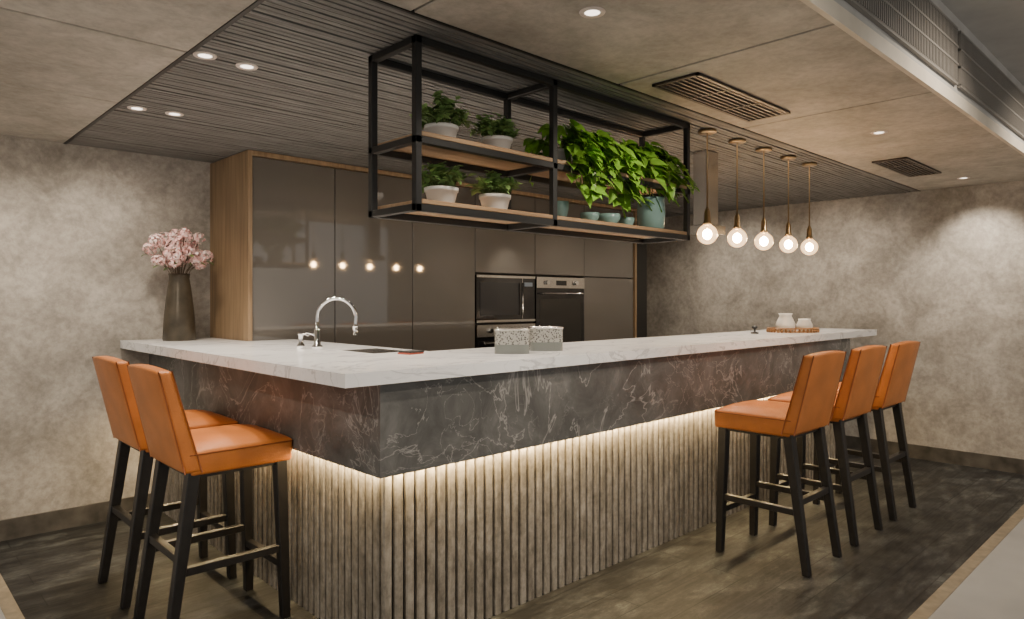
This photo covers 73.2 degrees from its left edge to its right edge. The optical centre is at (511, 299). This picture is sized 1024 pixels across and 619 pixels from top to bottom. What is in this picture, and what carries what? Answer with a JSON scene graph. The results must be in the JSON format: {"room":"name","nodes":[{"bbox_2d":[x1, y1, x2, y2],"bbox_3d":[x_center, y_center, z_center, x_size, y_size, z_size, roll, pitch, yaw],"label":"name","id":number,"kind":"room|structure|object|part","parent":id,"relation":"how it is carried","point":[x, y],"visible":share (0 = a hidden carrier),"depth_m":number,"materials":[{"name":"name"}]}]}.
{"room":"kitchen","nodes":[
{"label":"kitchen","id":0,"kind":"room"},
{"bbox_2d":[0,135,210,519],"bbox_3d":[-1.765,-0.050,5.235,9.100,2.900,0.100,0,0,-44],"label":"wall","id":1,"kind":"structure","parent":0,"point":[76,221],"depth_m":4.25,"materials":[{"name":"paint"}]},
{"bbox_2d":[0,493,150,541],"bbox_3d":[-3.692,1.340,3.308,3.650,0.120,0.015,0,0,-44],"label":"baseboard","id":2,"kind":"structure","parent":1,"relation":"attached to","point":[28,525],"depth_m":4.19,"materials":[{"name":"wood"}]},
{"bbox_2d":[63,0,920,191],"bbox_3d":[0.427,-0.973,5.145,5.862,0.034,3.064,0,0,-44],"label":"trim","id":3,"kind":"structure","parent":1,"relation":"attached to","point":[256,3],"depth_m":2.83,"materials":[{"name":"black"}]},
{"bbox_2d":[0,504,1023,618],"bbox_3d":[0.599,1.449,4.641,6.310,0.102,4.030,0,0,-44],"label":"trim","id":4,"kind":"structure","parent":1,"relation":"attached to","point":[9,607],"depth_m":3.38,"materials":[{"name":"brown wood"}]},
{"bbox_2d":[0,0,1023,190],"bbox_3d":[-0.382,-1.010,3.721,9.000,0.100,4.000,0,0,-44],"label":"ceiling","id":5,"kind":"structure","parent":0,"point":[64,64],"depth_m":2.76,"materials":[{"name":"beige paint"}]},
{"bbox_2d":[127,106,146,110],"bbox_3d":[-1.873,-0.956,3.441,0.088,0.004,0.088,0,0,-44],"label":"recessed light","id":6,"kind":"object","parent":5,"relation":"in","point":[137,108],"visible":1,"depth_m":3.44,"materials":[{"name":"beige ceramic"}]},
{"bbox_2d":[165,111,183,116],"bbox_3d":[-1.736,-0.956,3.544,0.088,0.004,0.088,0,0,-44],"label":"recessed light","id":7,"kind":"object","parent":5,"relation":"in","point":[170,113],"visible":1,"depth_m":3.54,"materials":[{"name":"beige ceramic"}]},
{"bbox_2d":[193,51,216,59],"bbox_3d":[-1.202,-0.956,2.699,0.088,0.004,0.088,0,0,-44],"label":"recessed light","id":8,"kind":"object","parent":5,"relation":"in","point":[205,55],"visible":1,"depth_m":2.69,"materials":[{"name":"beige ceramic"}]},
{"bbox_2d":[236,63,257,70],"bbox_3d":[-1.087,-0.956,2.824,0.088,0.004,0.088,0,0,-44],"label":"recessed light","id":9,"kind":"object","parent":5,"relation":"in","point":[248,66],"visible":1,"depth_m":2.82,"materials":[{"name":"beige ceramic"}]},
{"bbox_2d":[68,0,917,216],"bbox_3d":[0.433,-0.973,5.145,5.848,0.033,3.028,0,0,-44],"label":"ceiling timber slats","id":10,"kind":"object","parent":5,"relation":"attached to","point":[306,97],"depth_m":3.44,"materials":[{"name":"brown wood"}]},
{"bbox_2d":[368,34,689,243],"bbox_3d":[0.200,-0.638,3.212,1.812,0.632,0.317,0,0,-44],"label":"shelf rack","id":11,"kind":"object","parent":5,"relation":"hanging from","point":[420,147],"visible":0.94,"depth_m":2.92,"materials":[{"name":"black metal"}]},
{"bbox_2d":[409,90,472,137],"bbox_3d":[-0.281,-0.722,2.756,0.253,0.216,0.234,0,0,-44],"label":"potted herb","id":12,"kind":"object","parent":11,"relation":"on","point":[433,120],"visible":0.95,"depth_m":2.71,"materials":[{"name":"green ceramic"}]},
{"bbox_2d":[424,122,458,137],"bbox_3d":[-0.282,-0.652,2.750,0.139,0.078,0.139,0,0,-44],"label":"pot","id":13,"kind":"object","parent":12,"relation":"attached to","point":[450,129],"depth_m":2.70,"materials":[{"name":"white ceramic"}]},
{"bbox_2d":[422,161,476,202],"bbox_3d":[-0.291,-0.459,2.756,0.235,0.184,0.233,0,0,24],"label":"potted herb","id":14,"kind":"object","parent":11,"relation":"on","point":[439,185],"visible":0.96,"depth_m":2.70,"materials":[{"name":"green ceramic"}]},
{"bbox_2d":[424,186,458,202],"bbox_3d":[-0.282,-0.406,2.750,0.139,0.078,0.139,0,0,-44],"label":"pot","id":15,"kind":"object","parent":14,"relation":"attached to","point":[439,193],"depth_m":2.70,"materials":[{"name":"white ceramic"}]},
{"bbox_2d":[465,170,523,208],"bbox_3d":[-0.081,-0.460,2.933,0.245,0.184,0.227,0,0,-44],"label":"potted herb","id":16,"kind":"object","parent":11,"relation":"on","point":[494,188],"visible":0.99,"depth_m":2.89,"materials":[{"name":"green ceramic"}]},
{"bbox_2d":[479,193,510,208],"bbox_3d":[-0.073,-0.406,2.937,0.139,0.078,0.139,0,0,-44],"label":"pot","id":17,"kind":"object","parent":16,"relation":"attached to","point":[495,200],"depth_m":2.88,"materials":[{"name":"white ceramic"}]},
{"bbox_2d":[468,113,521,148],"bbox_3d":[-0.082,-0.709,2.959,0.253,0.191,0.206,0,0,-44],"label":"potted herb","id":18,"kind":"object","parent":11,"relation":"on","point":[500,133],"visible":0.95,"depth_m":2.91,"materials":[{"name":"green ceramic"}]},
{"bbox_2d":[481,135,512,148],"bbox_3d":[-0.065,-0.652,2.958,0.139,0.078,0.139,0,0,-44],"label":"pot","id":19,"kind":"object","parent":18,"relation":"attached to","point":[504,141],"depth_m":2.90,"materials":[{"name":"white ceramic"}]},
{"bbox_2d":[557,201,568,216],"bbox_3d":[0.229,-0.410,3.171,0.065,0.085,0.065,0,0,-44],"label":"cup","id":20,"kind":"object","parent":11,"relation":"on","point":[562,206],"visible":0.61,"depth_m":3.15,"materials":[{"name":"teal ceramic"}]},
{"bbox_2d":[523,119,615,207],"bbox_3d":[0.233,-0.612,3.188,0.447,0.426,0.472,0,0,-44],"label":"pothos","id":21,"kind":"object","parent":11,"relation":"on","point":[579,148],"visible":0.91,"depth_m":3.08,"materials":[{"name":"green plant"}]},
{"bbox_2d":[547,148,571,161],"bbox_3d":[0.216,-0.653,3.213,0.133,0.080,0.133,0,0,-44],"label":"pot","id":22,"kind":"object","parent":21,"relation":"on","point":[562,153],"depth_m":3.15,"materials":[{"name":"white ceramic"}]},
{"bbox_2d":[580,212,598,219],"bbox_3d":[0.373,-0.393,3.309,0.092,0.050,0.092,0,0,-44],"label":"ceramic bowl","id":23,"kind":"object","parent":11,"relation":"on","point":[584,215],"visible":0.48,"depth_m":3.27,"materials":[{"name":"teal ceramic"}]},
{"bbox_2d":[561,130,645,218],"bbox_3d":[0.467,-0.615,3.313,0.428,0.423,0.337,0,0,-44],"label":"pothos","id":24,"kind":"object","parent":11,"relation":"on","point":[612,150],"visible":0.55,"depth_m":3.25,"materials":[{"name":"green plant"}]},
{"bbox_2d":[597,213,619,222],"bbox_3d":[0.474,-0.395,3.406,0.122,0.055,0.122,0,0,-44],"label":"ceramic bowl","id":25,"kind":"object","parent":11,"relation":"on","point":[607,217],"visible":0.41,"depth_m":3.36,"materials":[{"name":"teal ceramic"}]},
{"bbox_2d":[618,217,633,224],"bbox_3d":[0.583,-0.393,3.510,0.082,0.050,0.082,0,0,-44],"label":"ceramic bowl","id":26,"kind":"object","parent":11,"relation":"on","point":[628,220],"visible":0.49,"depth_m":3.48,"materials":[{"name":"teal ceramic"}]},
{"bbox_2d":[610,138,668,212],"bbox_3d":[0.622,-0.619,3.550,0.394,0.385,0.463,0,0,-20],"label":"pothos","id":27,"kind":"object","parent":11,"relation":"on","point":[644,156],"visible":0.48,"depth_m":3.41,"materials":[{"name":"green plant"}]},
{"bbox_2d":[637,196,665,228],"bbox_3d":[0.738,-0.450,3.617,0.166,0.165,0.149,0,0,-5],"label":"plant pot","id":28,"kind":"object","parent":11,"relation":"on","point":[654,218],"visible":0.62,"depth_m":3.56,"materials":[{"name":"ceramic"}]},
{"bbox_2d":[643,145,699,206],"bbox_3d":[0.743,-0.657,3.653,0.450,0.335,0.486,0,0,-44],"label":"pothos","id":29,"kind":"object","parent":11,"relation":"on","point":[674,171],"visible":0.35,"depth_m":3.58,"materials":[{"name":"green plant"}]},
{"bbox_2d":[579,7,605,17],"bbox_3d":[0.267,-0.956,2.293,0.088,0.004,0.088,0,0,-44],"label":"recessed light","id":30,"kind":"object","parent":5,"relation":"in","point":[590,12],"visible":1,"depth_m":2.29,"materials":[{"name":"beige ceramic"}]},
{"bbox_2d":[690,150,724,236],"bbox_3d":[1.260,-0.687,4.465,0.200,0.534,0.160,0,0,-44],"label":"range hood","id":31,"kind":"object","parent":5,"relation":"attached to","point":[700,157],"visible":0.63,"depth_m":4.42,"materials":[{"name":"silver metal"}]},
{"bbox_2d":[697,128,717,243],"bbox_3d":[1.100,-0.634,3.881,0.112,0.640,0.112,0,0,-44],"label":"pendant lamp","id":32,"kind":"object","parent":5,"relation":"hanging from","point":[707,234],"visible":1,"depth_m":3.87,"materials":[{"name":"glass"}]},
{"bbox_2d":[652,72,789,121],"bbox_3d":[1.020,-0.954,3.285,0.880,0.011,0.230,0,0,-44],"label":"ceiling air vent","id":33,"kind":"object","parent":5,"relation":"in","point":[699,88],"depth_m":3.23,"materials":[{"name":"metal"}]},
{"bbox_2d":[727,138,746,246],"bbox_3d":[1.345,-0.634,4.116,0.112,0.640,0.112,0,0,-44],"label":"pendant lamp","id":34,"kind":"object","parent":5,"relation":"hanging from","point":[737,237],"visible":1,"depth_m":4.11,"materials":[{"name":"glass"}]},
{"bbox_2d":[754,147,772,249],"bbox_3d":[1.591,-0.634,4.352,0.112,0.640,0.112,0,0,-44],"label":"pendant lamp","id":35,"kind":"object","parent":5,"relation":"hanging from","point":[763,241],"visible":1,"depth_m":4.34,"materials":[{"name":"glass"}]},
{"bbox_2d":[779,155,797,252],"bbox_3d":[1.843,-0.634,4.594,0.112,0.640,0.112,0,0,-44],"label":"pendant lamp","id":36,"kind":"object","parent":5,"relation":"hanging from","point":[788,244],"visible":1,"depth_m":4.58,"materials":[{"name":"glass"}]},
{"bbox_2d":[801,162,817,254],"bbox_3d":[2.081,-0.634,4.822,0.112,0.640,0.112,0,0,-44],"label":"pendant lamp","id":37,"kind":"object","parent":5,"relation":"hanging from","point":[809,247],"visible":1,"depth_m":4.81,"materials":[{"name":"glass"}]},
{"bbox_2d":[871,131,887,134],"bbox_3d":[2.098,-0.956,3.938,0.088,0.004,0.088,0,0,-44],"label":"recessed light","id":38,"kind":"object","parent":5,"relation":"in","point":[874,132],"visible":1,"depth_m":3.93,"materials":[{"name":"beige ceramic"}]},
{"bbox_2d":[872,157,940,176],"bbox_3d":[2.855,-0.954,4.969,0.800,0.011,0.220,0,0,-44],"label":"ceiling air vent","id":39,"kind":"object","parent":5,"relation":"in","point":[906,166],"depth_m":4.93,"materials":[{"name":"brown metal"}]},
{"bbox_2d":[0,448,1023,618],"bbox_3d":[0.600,1.450,4.684,6.250,0.100,3.970,0,0,-44],"label":"floor","id":40,"kind":"structure","parent":0,"point":[893,570],"depth_m":3.59,"materials":[{"name":"brown wood"}]},
{"bbox_2d":[92,356,238,608],"bbox_3d":[-1.731,0.834,3.439,0.574,1.132,0.439,0,0,-44],"label":"bar stool","id":41,"kind":"object","parent":40,"relation":"on","point":[112,373],"visible":0.76,"depth_m":3.33,"materials":[{"name":"orange leather"}]},
{"bbox_3d":[-1.987,1.044,3.450,0.143,0.712,0.056,0,0,-44],"label":"leg","id":42,"kind":"part","parent":41,"relation":"part of","materials":[{"name":"black wood"}]},
{"bbox_3d":[-1.873,0.481,3.302,0.180,0.427,0.434,0,0,-44],"label":"backrest","id":43,"kind":"part","parent":41,"relation":"part of","materials":[{"name":"orange leather"}]},
{"bbox_3d":[-1.731,1.044,3.182,0.143,0.712,0.056,0,0,-44],"label":"leg","id":44,"kind":"part","parent":41,"relation":"part of","materials":[{"name":"black wood"}]},
{"bbox_3d":[-1.685,0.642,3.483,0.439,0.136,0.429,0,0,-44],"label":"seat","id":45,"kind":"part","parent":41,"relation":"part of","materials":[{"name":"orange leather"}]},
{"bbox_3d":[-1.685,1.044,3.739,0.063,0.712,0.056,0,0,-44],"label":"leg","id":46,"kind":"part","parent":41,"relation":"part of","materials":[{"name":"black wood"}]},
{"bbox_3d":[-1.429,1.044,3.472,0.063,0.712,0.056,0,0,-44],"label":"leg","id":47,"kind":"part","parent":41,"relation":"part of","materials":[{"name":"black wood"}]},
{"bbox_2d":[127,364,292,618],"bbox_3d":[-1.322,0.834,3.013,0.574,1.132,0.439,0,0,-44],"label":"bar stool","id":48,"kind":"object","parent":40,"relation":"on","point":[196,454],"visible":1,"depth_m":2.92,"materials":[{"name":"orange leather"}]},
{"bbox_3d":[-1.579,1.044,3.024,0.143,0.712,0.056,0,0,-44],"label":"leg","id":49,"kind":"part","parent":48,"relation":"part of","materials":[{"name":"black wood"}]},
{"bbox_3d":[-1.465,0.481,2.877,0.180,0.427,0.434,0,0,-44],"label":"backrest","id":50,"kind":"part","parent":48,"relation":"part of","materials":[{"name":"orange leather"}]},
{"bbox_3d":[-1.323,1.044,2.756,0.143,0.712,0.056,0,0,-44],"label":"leg","id":51,"kind":"part","parent":48,"relation":"part of","materials":[{"name":"black wood"}]},
{"bbox_3d":[-1.285,0.714,3.049,0.385,0.017,0.390,0,0,-44],"label":"seat frame","id":52,"kind":"part","parent":48,"relation":"part of","materials":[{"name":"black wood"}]},
{"bbox_3d":[-1.276,0.642,3.057,0.439,0.136,0.429,0,0,-44],"label":"seat","id":53,"kind":"part","parent":48,"relation":"part of","materials":[{"name":"orange leather"}]},
{"bbox_3d":[-1.277,1.044,3.313,0.063,0.712,0.056,0,0,-44],"label":"leg","id":54,"kind":"part","parent":48,"relation":"part of","materials":[{"name":"black wood"}]},
{"bbox_3d":[-1.020,1.044,3.046,0.063,0.712,0.056,0,0,-44],"label":"leg","id":55,"kind":"part","parent":48,"relation":"part of","materials":[{"name":"black wood"}]},
{"bbox_2d":[210,150,646,350],"bbox_3d":[-0.334,0.223,6.094,4.326,2.354,0.639,0,0,-44],"label":"tall cabinet","id":56,"kind":"object","parent":40,"relation":"on","point":[289,235],"visible":0.46,"depth_m":4.99,"materials":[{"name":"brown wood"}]},
{"bbox_2d":[475,323,534,347],"bbox_3d":[-0.040,0.405,5.943,0.690,0.390,0.082,0,0,-44],"label":"built-in oven","id":57,"kind":"object","parent":56,"relation":"in","point":[484,334],"visible":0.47,"depth_m":5.79,"materials":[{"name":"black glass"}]},
{"bbox_2d":[475,275,534,322],"bbox_3d":[-0.045,-0.010,5.949,0.690,0.400,0.067,0,0,-44],"label":"built-in microwave","id":58,"kind":"object","parent":56,"relation":"in","point":[498,298],"visible":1,"depth_m":5.93,"materials":[{"name":"black glass"}]},
{"bbox_2d":[534,277,583,342],"bbox_3d":[0.462,0.130,6.424,0.660,0.680,0.082,0,0,-44],"label":"built-in oven","id":59,"kind":"object","parent":56,"relation":"in","point":[559,301],"visible":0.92,"depth_m":6.45,"materials":[{"name":"black glass"}]},
{"bbox_2d":[120,328,876,618],"bbox_3d":[0.341,0.830,5.243,5.250,1.140,2.797,0,0,-44],"label":"kitchen island","id":60,"kind":"object","parent":40,"relation":"on","point":[472,483],"depth_m":3.19,"materials":[{"name":"white stone"}]},
{"bbox_2d":[142,227,213,340],"bbox_3d":[-2.155,-0.104,4.458,0.436,0.728,0.334,0,0,-44],"label":"flower vase","id":61,"kind":"object","parent":60,"relation":"on","point":[179,316],"visible":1,"depth_m":4.39,"materials":[{"name":"brown metal"}]},
{"bbox_2d":[297,333,308,348],"bbox_3d":[-1.117,0.217,3.686,0.064,0.086,0.039,0,0,-10],"label":"soap dispenser","id":62,"kind":"object","parent":60,"relation":"on","point":[300,345],"visible":1,"depth_m":3.67,"materials":[{"name":"silver metal"}]},
{"bbox_2d":[306,296,357,347],"bbox_3d":[-0.973,0.120,3.727,0.278,0.279,0.055,0,0,1],"label":"kitchen faucet","id":63,"kind":"object","parent":60,"relation":"on","point":[317,338],"visible":1,"depth_m":3.72,"materials":[{"name":"silver metal"}]},
{"bbox_2d":[344,348,401,353],"bbox_3d":[-0.704,0.356,3.551,0.238,0.187,0.338,0,0,-44],"label":"sink basin","id":64,"kind":"object","parent":60,"relation":"in","point":[359,350],"depth_m":3.69,"materials":[{"name":"silver metal"}]},
{"bbox_2d":[398,350,423,354],"bbox_3d":[-0.488,0.253,3.328,0.082,0.014,0.102,0,0,35],"label":"book","id":65,"kind":"object","parent":60,"relation":"on","point":[408,352],"visible":1,"depth_m":3.30,"materials":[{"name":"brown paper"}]},
{"bbox_2d":[120,328,876,387],"bbox_3d":[0.341,0.285,5.243,5.250,0.050,2.797,0,0,-44],"label":"countertop","id":66,"kind":"structure","parent":60,"relation":"on","point":[330,365],"depth_m":3.35,"materials":[{"name":"white stone"}]},
{"bbox_2d":[494,328,529,353],"bbox_3d":[0.000,0.199,3.367,0.178,0.122,0.119,0,0,-1],"label":"box","id":67,"kind":"object","parent":60,"relation":"on","point":[507,340],"visible":1,"depth_m":3.31,"materials":[{"name":"grey stone"}]},
{"bbox_2d":[528,326,562,350],"bbox_3d":[0.174,0.199,3.561,0.178,0.122,0.119,0,0,-9],"label":"box","id":68,"kind":"object","parent":60,"relation":"on","point":[541,338],"visible":0.96,"depth_m":3.51,"materials":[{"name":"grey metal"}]},
{"bbox_2d":[751,326,758,333],"bbox_3d":[1.880,0.230,5.336,0.060,0.060,0.060,0,0,-44],"label":"bell","id":69,"kind":"object","parent":60,"relation":"on","point":[753,327],"visible":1,"depth_m":5.32,"materials":[{"name":"metal"}]},
{"bbox_2d":[766,327,819,332],"bbox_3d":[2.274,0.241,5.575,0.458,0.038,0.282,0,0,-15],"label":"serving tray","id":70,"kind":"object","parent":60,"relation":"on","point":[769,329],"visible":0.9,"depth_m":5.46,"materials":[{"name":"brown wood"}]},
{"bbox_2d":[776,313,795,331],"bbox_3d":[2.203,0.180,5.548,0.152,0.145,0.152,0,0,1],"label":"ceramic pitcher","id":71,"kind":"object","parent":70,"relation":"on","point":[785,320],"visible":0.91,"depth_m":5.50,"materials":[{"name":"white ceramic"}]},
{"bbox_2d":[796,319,812,330],"bbox_3d":[2.381,0.203,5.608,0.124,0.100,0.124,0,0,-44],"label":"sugar pot","id":72,"kind":"object","parent":70,"relation":"on","point":[802,323],"visible":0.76,"depth_m":5.56,"materials":[{"name":"white ceramic"}]},
{"bbox_2d":[714,351,845,577],"bbox_3d":[1.476,0.834,3.793,0.439,1.132,0.574,0,0,-44],"label":"bar stool","id":73,"kind":"object","parent":40,"relation":"on","point":[809,409],"visible":1,"depth_m":3.69,"materials":[{"name":"orange leather"}]},
{"bbox_3d":[1.175,1.044,3.838,0.056,0.712,0.063,0,0,-44],"label":"leg","id":74,"kind":"part","parent":73,"relation":"part of","materials":[{"name":"black wood"}]},
{"bbox_3d":[1.443,1.044,4.095,0.056,0.712,0.063,0,0,-44],"label":"leg","id":75,"kind":"part","parent":73,"relation":"part of","materials":[{"name":"black wood"}]},
{"bbox_3d":[1.431,0.642,3.839,0.429,0.136,0.439,0,0,-44],"label":"seat","id":76,"kind":"part","parent":73,"relation":"part of","materials":[{"name":"orange leather"}]},
{"bbox_3d":[1.440,0.714,3.830,0.390,0.017,0.385,0,0,-44],"label":"seat frame","id":77,"kind":"part","parent":73,"relation":"part of","materials":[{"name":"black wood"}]},
{"bbox_3d":[1.465,1.044,3.536,0.056,0.712,0.143,0,0,-44],"label":"leg","id":78,"kind":"part","parent":73,"relation":"part of","materials":[{"name":"black wood"}]},
{"bbox_3d":[1.612,0.481,3.650,0.434,0.427,0.180,0,0,-44],"label":"backrest","id":79,"kind":"part","parent":73,"relation":"part of","materials":[{"name":"orange leather"}]},
{"bbox_3d":[1.732,1.044,3.792,0.056,0.712,0.143,0,0,-44],"label":"leg","id":80,"kind":"part","parent":73,"relation":"part of","materials":[{"name":"black wood"}]},
{"bbox_2d":[767,345,886,546],"bbox_3d":[1.938,0.834,4.236,0.439,1.132,0.574,0,0,-44],"label":"bar stool","id":81,"kind":"object","parent":40,"relation":"on","point":[854,399],"visible":0.74,"depth_m":4.07,"materials":[{"name":"orange leather"}]},
{"bbox_3d":[1.637,1.044,4.281,0.056,0.712,0.063,0,0,-44],"label":"leg","id":82,"kind":"part","parent":81,"relation":"part of","materials":[{"name":"black wood"}]},
{"bbox_3d":[1.905,1.044,4.537,0.056,0.712,0.063,0,0,-44],"label":"leg","id":83,"kind":"part","parent":81,"relation":"part of","materials":[{"name":"black wood"}]},
{"bbox_3d":[1.893,0.642,4.282,0.429,0.136,0.439,0,0,-44],"label":"seat","id":84,"kind":"part","parent":81,"relation":"part of","materials":[{"name":"orange leather"}]},
{"bbox_3d":[1.902,0.714,4.273,0.390,0.017,0.385,0,0,-44],"label":"seat frame","id":85,"kind":"part","parent":81,"relation":"part of","materials":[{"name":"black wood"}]},
{"bbox_3d":[1.927,1.044,3.979,0.056,0.712,0.143,0,0,-44],"label":"leg","id":86,"kind":"part","parent":81,"relation":"part of","materials":[{"name":"black wood"}]},
{"bbox_3d":[2.074,0.481,4.093,0.434,0.427,0.180,0,0,-44],"label":"backrest","id":87,"kind":"part","parent":81,"relation":"part of","materials":[{"name":"orange leather"}]},
{"bbox_3d":[2.194,1.044,4.235,0.056,0.712,0.143,0,0,-44],"label":"leg","id":88,"kind":"part","parent":81,"relation":"part of","materials":[{"name":"black wood"}]},
{"bbox_2d":[813,341,919,520],"bbox_3d":[2.407,0.834,4.685,0.439,1.132,0.574,0,0,-44],"label":"bar stool","id":89,"kind":"object","parent":40,"relation":"on","point":[895,378],"visible":0.66,"depth_m":4.46,"materials":[{"name":"orange leather"}]},
{"bbox_3d":[2.106,1.044,4.731,0.056,0.712,0.063,0,0,-44],"label":"leg","id":90,"kind":"part","parent":89,"relation":"part of","materials":[{"name":"black wood"}]},
{"bbox_3d":[2.374,1.044,4.987,0.056,0.712,0.063,0,0,-44],"label":"leg","id":91,"kind":"part","parent":89,"relation":"part of","materials":[{"name":"black wood"}]},
{"bbox_3d":[2.362,0.642,4.732,0.429,0.136,0.439,0,0,-44],"label":"seat","id":92,"kind":"part","parent":89,"relation":"part of","materials":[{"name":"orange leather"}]},
{"bbox_3d":[2.396,1.044,4.429,0.056,0.712,0.143,0,0,-44],"label":"leg","id":93,"kind":"part","parent":89,"relation":"part of","materials":[{"name":"black wood"}]},
{"bbox_3d":[2.543,0.481,4.543,0.434,0.427,0.180,0,0,-44],"label":"backrest","id":94,"kind":"part","parent":89,"relation":"part of","materials":[{"name":"orange leather"}]},
{"bbox_3d":[2.663,1.044,4.685,0.056,0.712,0.143,0,0,-44],"label":"leg","id":95,"kind":"part","parent":89,"relation":"part of","materials":[{"name":"black wood"}]},
{"bbox_2d":[0,518,1023,618],"bbox_3d":[0.501,1.450,2.801,9.000,0.100,6.550,0,0,-44],"label":"floor","id":96,"kind":"structure","parent":0,"point":[994,589],"depth_m":3.32,"materials":[{"name":"beige tile"}]},
{"bbox_2d":[647,180,1023,458],"bbox_3d":[3.785,-0.050,5.950,0.100,2.900,6.550,0,0,-44],"label":"wall","id":97,"kind":"structure","parent":0,"point":[942,270],"depth_m":6.15,"materials":[{"name":"paint"}]},
{"bbox_2d":[800,0,1023,155],"bbox_3d":[1.009,-1.177,2.270,9.000,0.445,0.020,0,0,-44],"label":"trim","id":98,"kind":"structure","parent":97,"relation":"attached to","point":[840,13],"depth_m":2.99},
{"bbox_2d":[845,0,1023,138],"bbox_3d":[2.156,-1.190,3.353,5.754,0.280,0.020,0,0,-44],"label":"air vent","id":99,"kind":"object","parent":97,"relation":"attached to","point":[920,26],"visible":1,"depth_m":3.25,"materials":[{"name":"black metal"}]},
{"bbox_2d":[846,435,1023,474],"bbox_3d":[3.743,1.340,5.910,0.015,0.120,6.550,0,0,-44],"label":"baseboard","id":100,"kind":"structure","parent":97,"relation":"attached to","point":[971,459],"depth_m":5.88,"materials":[{"name":"stone"}]},
{"bbox_2d":[941,0,1023,85],"bbox_3d":[1.889,-1.450,1.353,9.000,0.100,2.538,0,0,-44],"label":"ceiling","id":101,"kind":"structure","parent":0,"point":[998,25],"depth_m":3.51,"materials":[{"name":"grey paint"}]}
]}

